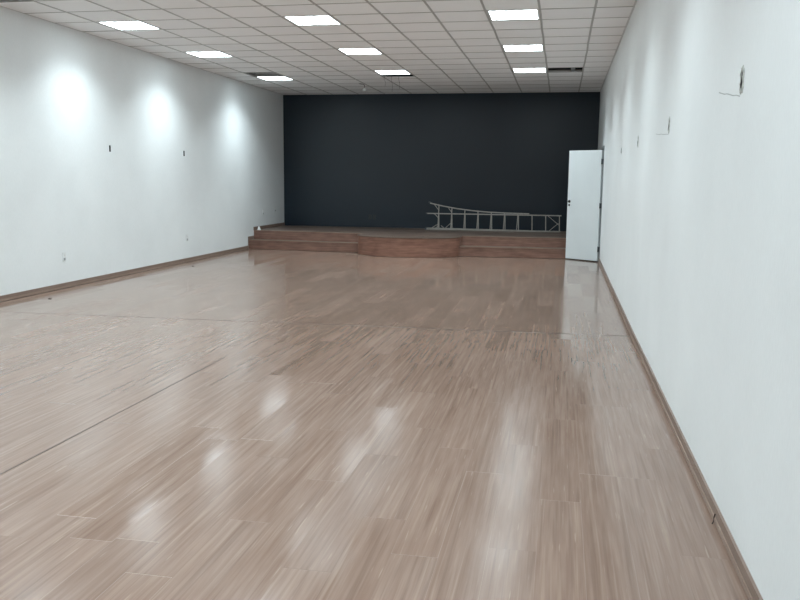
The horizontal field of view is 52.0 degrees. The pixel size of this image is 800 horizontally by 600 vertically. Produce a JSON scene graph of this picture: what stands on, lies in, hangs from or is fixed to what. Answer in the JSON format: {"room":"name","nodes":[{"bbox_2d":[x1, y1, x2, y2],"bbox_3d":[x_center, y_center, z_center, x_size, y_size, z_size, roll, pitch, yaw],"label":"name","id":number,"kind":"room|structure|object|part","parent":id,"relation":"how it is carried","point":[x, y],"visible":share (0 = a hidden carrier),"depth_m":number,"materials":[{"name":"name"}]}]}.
{"room":"community hall","nodes":[
{"label":"community hall","id":0,"kind":"room"},
{"bbox_2d":[0,0,283,295],"bbox_3d":[-5.190,-1.703,7.705,0.160,4.001,24.783,2,8,11],"label":"wall","id":1,"kind":"structure","parent":0,"point":[67,95],"depth_m":12.22,"materials":[{"name":"white paint"}]},
{"bbox_2d":[62,252,65,260],"bbox_3d":[-4.509,-0.582,11.024,0.016,0.120,0.076,2,8,11],"label":"wall socket","id":2,"kind":"object","parent":1,"relation":"attached to","point":[63,253],"visible":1,"depth_m":11.01,"materials":[{"name":"white plastic"}]},
{"bbox_2d":[0,222,284,301],"bbox_3d":[-5.122,0.058,7.944,0.017,0.449,24.463,2,8,11],"label":"baseboard","id":3,"kind":"structure","parent":1,"relation":"attached to","point":[131,271],"depth_m":12.41,"materials":[{"name":"brown wood"}]},
{"bbox_2d":[0,0,634,94],"bbox_3d":[-1.532,-3.321,6.752,7.578,0.650,24.783,2,8,11],"label":"ceiling","id":4,"kind":"structure","parent":0,"point":[595,68],"depth_m":11.49,"materials":[{"name":"tile"}]},
{"bbox_2d":[98,21,157,29],"bbox_3d":[-3.543,-3.648,10.751,0.601,0.105,0.601,2,8,11],"label":"ceiling light","id":5,"kind":"object","parent":4,"relation":"attached to","point":[122,25],"visible":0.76,"depth_m":10.77,"materials":[{"name":"white plastic"}]},
{"bbox_2d":[185,52,231,57],"bbox_3d":[-3.066,-3.997,13.180,0.601,0.105,0.601,2,8,11],"label":"ceiling light","id":6,"kind":"object","parent":4,"relation":"attached to","point":[198,54],"visible":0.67,"depth_m":13.21,"materials":[{"name":"white plastic"}]},
{"bbox_2d":[255,72,291,79],"bbox_3d":[-2.468,-4.433,16.216,0.601,0.105,0.601,2,8,11],"label":"ceiling light","id":7,"kind":"object","parent":4,"relation":"attached to","point":[282,77],"visible":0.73,"depth_m":16.12,"materials":[{"name":"white plastic"}]},
{"bbox_3d":[-2.469,-4.389,16.223,0.557,0.006,0.557,2,8,11],"label":"louvre panel","id":8,"kind":"part","parent":7,"relation":"part of","materials":[{"name":"white plastic"}]},
{"bbox_2d":[284,16,341,25],"bbox_3d":[-1.089,-3.554,10.282,0.601,0.105,0.601,2,8,11],"label":"ceiling light","id":9,"kind":"object","parent":4,"relation":"attached to","point":[298,20],"visible":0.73,"depth_m":10.30,"materials":[{"name":"white plastic"}]},
{"bbox_2d":[0,0,636,94],"bbox_3d":[-1.505,-3.021,6.790,7.318,0.054,24.463,2,8,11],"label":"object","id":10,"kind":"structure","parent":4,"relation":"attached to","point":[367,1],"depth_m":12.01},
{"bbox_2d":[338,48,381,54],"bbox_3d":[-0.612,-3.903,12.711,0.601,0.105,0.601,2,8,11],"label":"ceiling light","id":11,"kind":"object","parent":4,"relation":"attached to","point":[364,51],"visible":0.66,"depth_m":12.74,"materials":[{"name":"white plastic"}]},
{"bbox_2d":[375,70,409,74],"bbox_3d":[-0.134,-4.252,15.140,0.601,0.105,0.601,2,8,11],"label":"ceiling light","id":12,"kind":"object","parent":4,"relation":"attached to","point":[387,72],"visible":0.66,"depth_m":15.18,"materials":[{"name":"white plastic"}]},
{"bbox_2d":[487,9,539,20],"bbox_3d":[1.364,-3.460,9.813,0.601,0.105,0.601,2,8,11],"label":"ceiling light","id":13,"kind":"object","parent":4,"relation":"attached to","point":[505,14],"visible":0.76,"depth_m":9.85,"materials":[{"name":"white plastic"}]},
{"bbox_2d":[502,45,543,51],"bbox_3d":[1.842,-3.809,12.242,0.601,0.105,0.601,2,8,11],"label":"ceiling light","id":14,"kind":"object","parent":4,"relation":"attached to","point":[514,48],"visible":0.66,"depth_m":12.29,"materials":[{"name":"white plastic"}]},
{"bbox_2d":[512,68,546,72],"bbox_3d":[2.320,-4.159,14.671,0.601,0.105,0.601,2,8,11],"label":"ceiling light","id":15,"kind":"object","parent":4,"relation":"attached to","point":[523,70],"visible":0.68,"depth_m":14.72,"materials":[{"name":"white plastic"}]},
{"bbox_2d":[0,249,748,599],"bbox_3d":[-1.571,0.474,7.306,7.578,0.121,24.783,2,8,11],"label":"floor","id":16,"kind":"structure","parent":0,"point":[247,424],"depth_m":4.71,"materials":[{"name":"laminate"}]},
{"bbox_2d":[249,225,565,258],"bbox_3d":[0.451,-1.248,17.537,7.250,0.382,3.319,2,8,11],"label":"stage","id":17,"kind":"object","parent":16,"relation":"on","point":[371,241],"visible":0.92,"depth_m":16.53,"materials":[{"name":"laminate"}]},
{"bbox_2d":[425,202,560,231],"bbox_3d":[2.075,-1.873,18.445,3.050,0.628,0.205,2,8,11],"label":"ladder","id":18,"kind":"object","parent":17,"relation":"on","point":[438,213],"visible":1,"depth_m":18.46,"materials":[{"name":"metal"}]},
{"bbox_3d":[1.754,-1.606,18.630,2.310,0.032,0.034,2,8,11],"label":"rail","id":19,"kind":"part","parent":18,"relation":"part of","materials":[{"name":"metal"}]},
{"bbox_3d":[1.789,-2.072,18.556,2.248,0.229,0.034,2,8,11],"label":"rail","id":20,"kind":"part","parent":18,"relation":"part of","materials":[{"name":"metal"}]},
{"bbox_3d":[2.074,-1.567,18.408,3.015,0.024,0.034,2,8,11],"label":"rail","id":21,"kind":"part","parent":18,"relation":"part of","materials":[{"name":"metal"}]},
{"bbox_3d":[2.087,-1.912,18.356,2.995,0.024,0.034,2,8,11],"label":"rail","id":22,"kind":"part","parent":18,"relation":"part of","materials":[{"name":"metal"}]},
{"bbox_2d":[283,68,599,230],"bbox_3d":[0.803,-3.283,18.970,7.578,4.001,0.160,2,8,11],"label":"wall","id":23,"kind":"structure","parent":0,"point":[349,158],"depth_m":18.90,"materials":[{"name":"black paint"}]},
{"bbox_2d":[598,0,799,599],"bbox_3d":[2.107,-1.424,6.309,0.193,4.001,24.783,2,8,11],"label":"wall","id":24,"kind":"structure","parent":0,"point":[700,236],"depth_m":3.76,"materials":[{"name":"white paint"}]},
{"bbox_2d":[565,150,603,261],"bbox_3d":[3.501,-1.785,15.551,0.162,2.072,0.786,-7,11,-41],"label":"door","id":25,"kind":"structure","parent":24,"relation":"in","point":[584,204],"depth_m":15.54,"materials":[{"name":"white paint"}]},
{"bbox_2d":[598,146,604,260],"bbox_3d":[3.919,-1.841,15.700,0.177,2.155,0.910,2,8,11],"label":"trim","id":26,"kind":"structure","parent":24,"relation":"attached to","point":[603,147],"depth_m":15.31,"materials":[{"name":"white wood"}]},
{"bbox_2d":[657,117,669,134],"bbox_3d":[2.001,-1.288,6.174,0.064,0.127,0.869,2,8,11],"label":"wall box","id":27,"kind":"object","parent":24,"relation":"attached to","point":[669,117],"visible":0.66,"depth_m":5.79,"materials":[{"name":"black plastic"}]},
{"bbox_2d":[598,259,762,599],"bbox_3d":[1.690,0.741,5.059,0.040,0.068,21.270,2,8,11],"label":"baseboard","id":28,"kind":"structure","parent":24,"relation":"attached to","point":[752,592],"depth_m":3.98,"materials":[{"name":"brown wood"}]},
{"bbox_2d":[719,65,744,96],"bbox_3d":[1.515,-0.961,3.698,0.064,0.128,0.566,2,8,11],"label":"wall box","id":29,"kind":"object","parent":24,"relation":"attached to","point":[742,73],"visible":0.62,"depth_m":3.46,"materials":[{"name":"black plastic"}]}
]}

